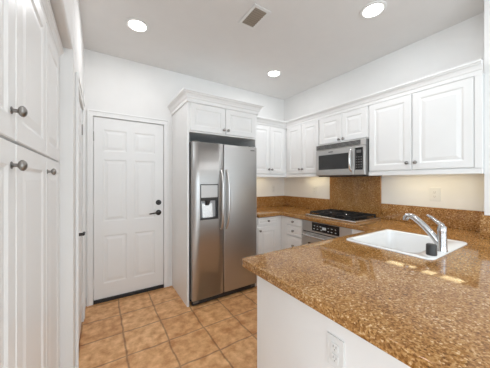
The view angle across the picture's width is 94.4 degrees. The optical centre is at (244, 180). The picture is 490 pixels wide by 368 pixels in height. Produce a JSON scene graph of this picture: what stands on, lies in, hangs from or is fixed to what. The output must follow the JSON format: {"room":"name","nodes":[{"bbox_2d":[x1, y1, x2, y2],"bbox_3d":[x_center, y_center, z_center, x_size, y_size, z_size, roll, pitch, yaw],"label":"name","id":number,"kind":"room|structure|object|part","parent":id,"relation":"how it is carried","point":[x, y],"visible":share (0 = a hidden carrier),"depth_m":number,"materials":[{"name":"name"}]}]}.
{"room":"kitchen","nodes":[
{"label":"kitchen","id":0,"kind":"room"},
{"bbox_2d":[50,0,72,48],"bbox_3d":[-0.999,-1.107,0.644,0.710,0.595,1.360,0,0,-33],"label":"wall","id":1,"kind":"structure","parent":0,"point":[62,10],"depth_m":1.20,"materials":[{"name":"paint"}]},
{"bbox_2d":[58,0,83,367],"bbox_3d":[-1.685,-0.035,1.718,0.710,2.740,1.190,0,0,-33],"label":"wall","id":2,"kind":"structure","parent":0,"point":[71,60],"depth_m":1.40,"materials":[{"name":"paint"}]},
{"bbox_2d":[75,72,84,367],"bbox_3d":[-1.396,0.299,1.840,0.128,2.072,0.799,0,0,-33],"label":"trim","id":3,"kind":"structure","parent":2,"relation":"attached to","point":[78,89],"depth_m":1.53,"materials":[{"name":"paint"}]},
{"bbox_2d":[79,101,85,337],"bbox_3d":[-1.358,0.327,1.869,0.094,1.993,0.674,0,0,-33],"label":"door","id":4,"kind":"structure","parent":2,"relation":"in","point":[81,234],"depth_m":2.02,"materials":[{"name":"paint"}]},
{"bbox_2d":[79,286,256,367],"bbox_3d":[-0.905,1.385,0.971,6.160,0.100,3.530,0,0,-33],"label":"floor","id":5,"kind":"structure","parent":0,"point":[154,328],"depth_m":2.00,"materials":[{"name":"tile"}]},
{"bbox_2d":[0,0,27,367],"bbox_3d":[-0.791,0.285,0.299,0.670,2.100,0.448,0,0,-33],"label":"pantry cabinet","id":6,"kind":"object","parent":5,"relation":"on","point":[7,7],"visible":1,"depth_m":0.60,"materials":[{"name":"paint"}]},
{"bbox_3d":[-0.545,0.556,0.457,0.020,1.327,0.441,0,0,-33],"label":"door","id":7,"kind":"part","parent":6,"relation":"part of","materials":[{"name":"paint"}]},
{"bbox_3d":[-0.545,-0.416,0.457,0.020,0.602,0.441,0,0,-33],"label":"door","id":8,"kind":"part","parent":6,"relation":"part of","materials":[{"name":"paint"}]},
{"bbox_3d":[-0.620,-0.043,0.624,0.033,0.031,0.031,0,0,-33],"label":"knob","id":9,"kind":"part","parent":6,"relation":"part of","materials":[{"name":"silver metal"}]},
{"bbox_3d":[-0.620,-0.192,0.624,0.033,0.031,0.031,0,0,-33],"label":"knob","id":10,"kind":"part","parent":6,"relation":"part of","materials":[{"name":"silver metal"}]},
{"bbox_2d":[7,0,59,367],"bbox_3d":[-1.141,0.285,0.849,0.670,2.100,0.852,0,0,-33],"label":"pantry cabinet","id":11,"kind":"object","parent":5,"relation":"on","point":[37,63],"visible":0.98,"depth_m":0.88,"materials":[{"name":"paint"}]},
{"bbox_3d":[-0.783,-0.416,0.831,0.020,0.602,0.430,0,0,-33],"label":"door","id":12,"kind":"part","parent":11,"relation":"part of","materials":[{"name":"paint"}]},
{"bbox_3d":[-0.783,0.556,0.831,0.020,1.327,0.430,0,0,-33],"label":"door","id":13,"kind":"part","parent":11,"relation":"part of","materials":[{"name":"paint"}]},
{"bbox_3d":[-1.010,-0.416,1.185,0.020,0.602,0.399,0,0,-33],"label":"door","id":14,"kind":"part","parent":11,"relation":"part of","materials":[{"name":"paint"}]},
{"bbox_2d":[39,0,63,60],"bbox_3d":[-0.763,-0.757,0.826,0.026,0.060,1.304,0,0,-33],"label":"crown molding","id":15,"kind":"structure","parent":11,"relation":"attached to","point":[46,7],"depth_m":1.11,"materials":[{"name":"paint"}]},
{"bbox_3d":[-0.889,-0.043,1.046,0.033,0.031,0.031,0,0,-33],"label":"knob","id":16,"kind":"part","parent":11,"relation":"part of","materials":[{"name":"silver metal"}]},
{"bbox_3d":[-1.010,0.556,1.185,0.020,1.327,0.399,0,0,-33],"label":"door","id":17,"kind":"part","parent":11,"relation":"part of","materials":[{"name":"paint"}]},
{"bbox_2d":[167,87,263,306],"bbox_3d":[-0.372,0.193,2.860,1.021,2.285,0.675,0,0,-33],"label":"tall cabinet","id":18,"kind":"object","parent":5,"relation":"on","point":[200,116],"visible":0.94,"depth_m":2.61,"materials":[{"name":"paint"}]},
{"bbox_3d":[-0.763,0.240,2.656,0.023,2.190,0.598,0,0,-33],"label":"panel","id":19,"kind":"part","parent":18,"relation":"part of","materials":[{"name":"paint"}]},
{"bbox_3d":[-0.407,-0.686,2.520,0.416,0.293,0.020,0,0,-33],"label":"door","id":20,"kind":"part","parent":18,"relation":"part of","materials":[{"name":"paint"}]},
{"bbox_3d":[-0.372,-0.892,2.859,1.021,0.115,0.674,0,0,-33],"label":"crown molding","id":21,"kind":"part","parent":18,"relation":"part of","materials":[{"name":"paint"}]},
{"bbox_3d":[-0.049,-0.686,2.749,0.420,0.293,0.020,0,0,-33],"label":"door","id":22,"kind":"part","parent":18,"relation":"part of","materials":[{"name":"paint"}]},
{"bbox_3d":[-0.022,0.240,3.129,0.022,2.190,0.598,0,0,-33],"label":"panel","id":23,"kind":"part","parent":18,"relation":"part of","materials":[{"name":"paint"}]},
{"bbox_2d":[189,141,255,305],"bbox_3d":[-0.344,0.452,2.819,0.825,1.764,0.678,0,0,-33],"label":"refrigerator","id":24,"kind":"object","parent":5,"relation":"on","point":[222,178],"visible":0.97,"depth_m":2.54,"materials":[{"name":"metal"}]},
{"bbox_3d":[-0.418,0.425,2.505,0.362,1.684,0.083,0,0,-33],"label":"freezer door","id":25,"kind":"part","parent":24,"relation":"part of","materials":[{"name":"metal"}]},
{"bbox_3d":[-0.392,0.113,2.482,0.196,0.135,0.025,0,0,-33],"label":"control panel","id":26,"kind":"part","parent":24,"relation":"part of","materials":[{"name":"grey plastic"}]},
{"bbox_3d":[-0.253,0.207,2.520,0.035,0.680,0.075,0,0,-33],"label":"handle","id":27,"kind":"part","parent":24,"relation":"part of","materials":[{"name":"metal"}]},
{"bbox_3d":[-0.190,0.207,2.560,0.035,0.680,0.075,0,0,-33],"label":"handle","id":28,"kind":"part","parent":24,"relation":"part of","materials":[{"name":"metal"}]},
{"bbox_3d":[-0.068,0.425,2.729,0.457,1.684,0.083,0,0,-33],"label":"fridge door","id":29,"kind":"part","parent":24,"relation":"part of","materials":[{"name":"metal"}]},
{"bbox_2d":[257,216,280,254],"bbox_3d":[0.174,0.900,3.226,0.409,0.870,0.646,0,0,-33],"label":"base cabinet","id":30,"kind":"object","parent":5,"relation":"on","point":[268,228],"visible":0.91,"depth_m":2.97,"materials":[{"name":"paint"}]},
{"bbox_3d":[0.297,0.519,2.972,0.320,0.092,0.020,0,0,-33],"label":"drawer","id":31,"kind":"part","parent":30,"relation":"part of","materials":[{"name":"paint"}]},
{"bbox_3d":[0.297,0.906,2.972,0.320,0.627,0.020,0,0,-33],"label":"door","id":32,"kind":"part","parent":30,"relation":"part of","materials":[{"name":"paint"}]},
{"bbox_2d":[281,216,302,248],"bbox_3d":[0.673,0.900,3.335,0.651,0.870,0.995,0,0,-33],"label":"base cabinet","id":33,"kind":"object","parent":5,"relation":"on","point":[291,228],"visible":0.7,"depth_m":2.93,"materials":[{"name":"paint"}]},
{"bbox_3d":[0.624,0.821,2.887,0.020,0.228,0.275,0,0,-33],"label":"drawer","id":34,"kind":"part","parent":33,"relation":"part of","materials":[{"name":"paint"}]},
{"bbox_3d":[0.624,0.516,2.887,0.020,0.087,0.275,0,0,-33],"label":"drawer","id":35,"kind":"part","parent":33,"relation":"part of","materials":[{"name":"paint"}]},
{"bbox_3d":[0.624,0.633,2.887,0.020,0.123,0.275,0,0,-33],"label":"drawer","id":36,"kind":"part","parent":33,"relation":"part of","materials":[{"name":"paint"}]},
{"bbox_2d":[302,220,351,244],"bbox_3d":[1.089,0.900,2.630,0.652,0.869,0.636,0,0,-33],"label":"oven","id":37,"kind":"object","parent":5,"relation":"on","point":[312,232],"visible":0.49,"depth_m":2.52,"materials":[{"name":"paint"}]},
{"bbox_3d":[0.839,0.630,2.470,0.057,0.023,0.536,0,0,-33],"label":"handle","id":38,"kind":"part","parent":37,"relation":"part of","materials":[{"name":"metal"}]},
{"bbox_3d":[0.873,0.873,2.492,0.036,0.545,0.632,0,0,-33],"label":"door","id":39,"kind":"part","parent":37,"relation":"part of","materials":[{"name":"metal"}]},
{"bbox_2d":[257,276,410,367],"bbox_3d":[1.031,0.900,1.288,1.672,0.870,1.101,0,0,-33],"label":"base cabinet","id":40,"kind":"object","parent":5,"relation":"on","point":[290,333],"visible":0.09,"depth_m":1.01,"materials":[{"name":"paint"}]},
{"bbox_2d":[327,332,344,367],"bbox_3d":[0.334,0.635,0.840,0.009,0.116,0.072,0,0,-33],"label":"outlet","id":41,"kind":"object","parent":40,"relation":"attached to","point":[335,346],"visible":1,"depth_m":0.84,"materials":[{"name":"white plastic"}]},
{"bbox_2d":[331,341,338,353],"bbox_3d":[0.332,0.615,0.839,0.004,0.029,0.032,0,0,-33],"label":"receptacle","id":42,"kind":"object","parent":41,"relation":"attached to","point":[334,344],"depth_m":0.84,"materials":[{"name":"grey plastic"}]},
{"bbox_2d":[331,352,338,364],"bbox_3d":[0.332,0.655,0.839,0.004,0.029,0.032,0,0,-33],"label":"receptacle","id":43,"kind":"object","parent":41,"relation":"attached to","point":[334,355],"depth_m":0.84,"materials":[{"name":"grey plastic"}]},
{"bbox_2d":[242,205,489,367],"bbox_3d":[0.628,0.443,2.115,2.041,0.043,3.009,0,0,-33],"label":"countertop","id":44,"kind":"structure","parent":40,"relation":"on","point":[422,313],"depth_m":0.89,"materials":[{"name":"stone"}]},
{"bbox_2d":[306,209,380,222],"bbox_3d":[1.124,0.395,2.652,0.490,0.052,0.650,0,0,-33],"label":"cooktop","id":45,"kind":"object","parent":44,"relation":"in","point":[334,214],"visible":1,"depth_m":2.52,"materials":[{"name":"metal"}]},
{"bbox_3d":[1.124,0.402,2.652,0.446,0.006,0.606,0,0,-33],"label":"glass","id":46,"kind":"part","parent":45,"relation":"part of","materials":[{"name":"black glass"}]},
{"bbox_2d":[346,229,466,259],"bbox_3d":[1.106,0.483,1.575,0.620,0.266,0.516,0,0,-33],"label":"sink","id":47,"kind":"object","parent":44,"relation":"in","point":[411,244],"depth_m":1.73,"materials":[{"name":"white ceramic"}]},
{"bbox_3d":[1.041,0.381,1.268,0.051,0.062,0.051,0,0,-33],"label":"air gap cap","id":48,"kind":"part","parent":47,"relation":"part of","materials":[{"name":"black metal"}]},
{"bbox_2d":[402,213,447,251],"bbox_3d":[1.113,0.308,1.415,0.054,0.207,0.234,0,0,-33],"label":"faucet","id":49,"kind":"object","parent":44,"relation":"on","point":[440,239],"visible":0.97,"depth_m":1.35,"materials":[{"name":"silver metal"}]},
{"bbox_3d":[1.109,0.301,1.422,0.038,0.184,0.216,0,0,-33],"label":"spout","id":50,"kind":"part","parent":49,"relation":"part of","materials":[{"name":"silver metal"}]},
{"bbox_3d":[1.145,0.241,1.365,0.030,0.072,0.088,0,0,-33],"label":"lever","id":51,"kind":"part","parent":49,"relation":"part of","materials":[{"name":"silver metal"}]},
{"bbox_2d":[352,229,364,233],"bbox_3d":[1.374,0.900,2.268,0.618,0.870,0.274,0,0,-33],"label":"base cabinet","id":52,"kind":"object","parent":5,"relation":"on","point":[354,231],"visible":0.06,"depth_m":2.18,"materials":[{"name":"paint"}]},
{"bbox_2d":[84,49,283,305],"bbox_3d":[-0.546,-0.035,3.223,3.070,2.740,0.120,0,0,-33],"label":"wall","id":53,"kind":"structure","parent":0,"point":[113,84],"depth_m":2.73,"materials":[{"name":"paint"}]},
{"bbox_2d":[87,109,168,306],"bbox_3d":[-1.351,0.284,2.692,0.854,2.102,0.128,0,0,-33],"label":"trim","id":54,"kind":"structure","parent":53,"relation":"attached to","point":[90,113],"depth_m":2.49,"materials":[{"name":"paint"}]},
{"bbox_2d":[93,117,163,304],"bbox_3d":[-1.332,0.317,2.650,0.738,2.033,0.098,0,0,-33],"label":"door","id":55,"kind":"structure","parent":53,"relation":"in","point":[128,155],"depth_m":2.63,"materials":[{"name":"paint"}]},
{"bbox_3d":[-1.095,0.390,2.776,0.146,0.066,0.054,0,0,-33],"label":"handle","id":56,"kind":"part","parent":55,"relation":"part of","materials":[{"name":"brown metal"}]},
{"bbox_2d":[257,196,283,206],"bbox_3d":[0.250,0.336,3.647,0.990,0.168,0.020,0,0,-33],"label":"backsplash","id":57,"kind":"structure","parent":53,"relation":"attached to","point":[266,201],"depth_m":3.74,"materials":[{"name":"stone"}]},
{"bbox_2d":[257,124,285,176],"bbox_3d":[0.369,-0.425,3.478,1.009,0.740,0.431,0,0,-33],"label":"upper cabinet","id":58,"kind":"object","parent":53,"relation":"attached to","point":[271,141],"visible":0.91,"depth_m":3.27,"materials":[{"name":"paint"}]},
{"bbox_3d":[0.199,-0.443,3.165,0.362,0.680,0.020,0,0,-33],"label":"door","id":59,"kind":"part","parent":58,"relation":"part of","materials":[{"name":"paint"}]},
{"bbox_3d":[0.328,-0.075,3.252,0.697,0.040,0.020,0,0,-33],"label":"light rail","id":60,"kind":"part","parent":58,"relation":"part of","materials":[{"name":"paint"}]},
{"bbox_3d":[0.473,-0.443,3.340,0.277,0.680,0.020,0,0,-33],"label":"door","id":61,"kind":"part","parent":58,"relation":"part of","materials":[{"name":"paint"}]},
{"bbox_2d":[79,0,483,99],"bbox_3d":[-0.140,-1.455,-0.226,6.160,0.100,6.370,0,0,-33],"label":"ceiling","id":62,"kind":"structure","parent":0,"point":[312,43],"depth_m":2.16,"materials":[{"name":"paint"}]},
{"bbox_2d":[125,18,148,32],"bbox_3d":[-0.971,-1.401,2.050,0.196,0.013,0.196,0,0,-33],"label":"recessed light","id":63,"kind":"object","parent":62,"relation":"in","point":[135,24],"visible":1,"depth_m":2.04,"materials":[{"name":"white plastic"}]},
{"bbox_3d":[-0.971,-1.399,2.050,0.144,0.010,0.144,0,0,-33],"label":"bulb","id":64,"kind":"part","parent":63,"relation":"part of","materials":[{"name":"white glass"}]},
{"bbox_2d":[238,3,270,29],"bbox_3d":[0.078,-1.399,1.947,0.169,0.010,0.260,0,0,-33],"label":"ceiling vent","id":65,"kind":"object","parent":62,"relation":"in","point":[256,14],"visible":1,"depth_m":1.93,"materials":[{"name":"white plastic"}]},
{"bbox_2d":[266,70,281,76],"bbox_3d":[0.378,-1.401,2.965,0.196,0.013,0.196,0,0,-33],"label":"recessed light","id":66,"kind":"object","parent":62,"relation":"in","point":[272,73],"visible":1,"depth_m":2.95,"materials":[{"name":"white plastic"}]},
{"bbox_3d":[0.378,-1.399,2.965,0.144,0.010,0.144,0,0,-33],"label":"bulb","id":67,"kind":"part","parent":66,"relation":"part of","materials":[{"name":"white glass"}]},
{"bbox_2d":[360,0,386,18],"bbox_3d":[1.052,-1.401,1.864,0.196,0.013,0.196,0,0,-33],"label":"recessed light","id":68,"kind":"object","parent":62,"relation":"in","point":[374,9],"visible":1,"depth_m":1.85,"materials":[{"name":"white plastic"}]},
{"bbox_3d":[1.052,-1.399,1.864,0.144,0.010,0.144,0,0,-33],"label":"bulb","id":69,"kind":"part","parent":68,"relation":"part of","materials":[{"name":"white glass"}]},
{"bbox_2d":[284,12,483,210],"bbox_3d":[1.399,-0.035,2.918,0.120,2.740,2.487,0,0,-33],"label":"wall","id":70,"kind":"structure","parent":0,"point":[461,43],"depth_m":2.33,"materials":[{"name":"paint"}]},
{"bbox_2d":[286,120,318,176],"bbox_3d":[0.899,-0.425,3.250,0.361,0.740,0.624,0,0,-33],"label":"upper cabinet","id":71,"kind":"object","parent":70,"relation":"attached to","point":[302,140],"visible":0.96,"depth_m":3.14,"materials":[{"name":"paint"}]},
{"bbox_3d":[0.717,-0.443,3.281,0.020,0.680,0.272,0,0,-33],"label":"door","id":72,"kind":"part","parent":71,"relation":"part of","materials":[{"name":"paint"}]},
{"bbox_3d":[0.791,-0.075,3.172,0.020,0.040,0.609,0,0,-33],"label":"light rail","id":73,"kind":"part","parent":71,"relation":"part of","materials":[{"name":"paint"}]},
{"bbox_3d":[0.870,-0.443,3.041,0.020,0.680,0.285,0,0,-33],"label":"door","id":74,"kind":"part","parent":71,"relation":"part of","materials":[{"name":"paint"}]},
{"bbox_2d":[284,196,329,209],"bbox_3d":[0.922,0.336,3.533,0.020,0.168,0.937,0,0,-33],"label":"backsplash","id":75,"kind":"structure","parent":70,"relation":"attached to","point":[302,202],"depth_m":3.46,"materials":[{"name":"stone"}]},
{"bbox_2d":[313,186,316,193],"bbox_3d":[1.033,0.135,3.371,0.009,0.116,0.072,0,0,-33],"label":"outlet","id":76,"kind":"object","parent":70,"relation":"attached to","point":[314,187],"visible":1,"depth_m":3.36,"materials":[{"name":"white plastic"}]},
{"bbox_2d":[319,106,368,144],"bbox_3d":[1.239,-0.621,2.718,0.361,0.348,0.633,0,0,-33],"label":"upper cabinet","id":77,"kind":"object","parent":70,"relation":"attached to","point":[354,124],"visible":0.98,"depth_m":2.59,"materials":[{"name":"paint"}]},
{"bbox_3d":[1.042,-0.622,2.772,0.020,0.323,0.314,0,0,-33],"label":"door","id":78,"kind":"part","parent":77,"relation":"part of","materials":[{"name":"paint"}]},
{"bbox_2d":[316,138,368,176],"bbox_3d":[1.208,-0.248,2.700,0.432,0.390,0.629,0,0,-33],"label":"microwave","id":79,"kind":"object","parent":77,"relation":"attached to","point":[350,158],"visible":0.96,"depth_m":2.55,"materials":[{"name":"grey metal"}]},
{"bbox_3d":[1.048,-0.220,2.667,0.032,0.306,0.512,0,0,-33],"label":"door","id":80,"kind":"part","parent":79,"relation":"part of","materials":[{"name":"metal"}]},
{"bbox_3d":[1.140,-0.225,2.458,0.058,0.255,0.024,0,0,-33],"label":"handle","id":81,"kind":"part","parent":79,"relation":"part of","materials":[{"name":"metal"}]},
{"bbox_3d":[1.218,-0.220,2.401,0.032,0.306,0.112,0,0,-33],"label":"control panel","id":82,"kind":"part","parent":79,"relation":"part of","materials":[{"name":"metal"}]},
{"bbox_3d":[1.210,-0.622,2.509,0.020,0.323,0.297,0,0,-33],"label":"door","id":83,"kind":"part","parent":77,"relation":"part of","materials":[{"name":"paint"}]},
{"bbox_2d":[330,176,380,216],"bbox_3d":[1.357,0.180,2.851,0.021,0.482,0.675,0,0,-33],"label":"backsplash","id":84,"kind":"structure","parent":70,"relation":"attached to","point":[356,194],"depth_m":2.80,"materials":[{"name":"stone"}]},
{"bbox_2d":[369,73,483,175],"bbox_3d":[1.637,-0.425,2.095,0.361,0.740,0.839,0,0,-33],"label":"upper cabinet","id":85,"kind":"object","parent":70,"relation":"attached to","point":[439,129],"visible":0.99,"depth_m":1.92,"materials":[{"name":"paint"}]},
{"bbox_2d":[257,59,482,128],"bbox_3d":[0.919,-0.837,2.381,0.623,0.100,2.093,0,0,-33],"label":"crown molding","id":86,"kind":"structure","parent":85,"relation":"attached to","point":[467,70],"depth_m":2.17,"materials":[{"name":"paint"}]},
{"bbox_3d":[1.402,-0.443,2.208,0.020,0.680,0.380,0,0,-33],"label":"door","id":87,"kind":"part","parent":85,"relation":"part of","materials":[{"name":"paint"}]},
{"bbox_3d":[1.524,-0.075,2.023,0.020,0.040,0.839,0,0,-33],"label":"light rail","id":88,"kind":"part","parent":85,"relation":"part of","materials":[{"name":"paint"}]},
{"bbox_3d":[1.615,-0.443,1.874,0.020,0.680,0.396,0,0,-33],"label":"door","id":89,"kind":"part","parent":85,"relation":"part of","materials":[{"name":"paint"}]},
{"bbox_2d":[381,203,483,230],"bbox_3d":[1.774,0.336,2.200,0.020,0.168,0.868,0,0,-33],"label":"backsplash","id":90,"kind":"structure","parent":70,"relation":"attached to","point":[453,218],"depth_m":2.12,"materials":[{"name":"stone"}]},
{"bbox_2d":[429,188,440,200],"bbox_3d":[1.807,0.127,2.160,0.009,0.126,0.086,0,0,-33],"label":"outlet","id":91,"kind":"object","parent":70,"relation":"attached to","point":[434,193],"visible":1,"depth_m":2.16,"materials":[{"name":"white plastic"}]},
{"bbox_2d":[484,0,489,215],"bbox_3d":[2.932,-0.035,0.249,0.410,2.740,3.663,0,0,-33],"label":"wall","id":92,"kind":"structure","parent":0,"point":[486,2],"depth_m":1.67,"materials":[{"name":"paint"}]},
{"bbox_2d":[480,215,489,238],"bbox_3d":[1.894,0.336,1.473,0.020,0.168,0.523,0,0,-33],"label":"backsplash","id":93,"kind":"structure","parent":92,"relation":"attached to","point":[484,219],"depth_m":1.66,"materials":[{"name":"stone"}]}
]}

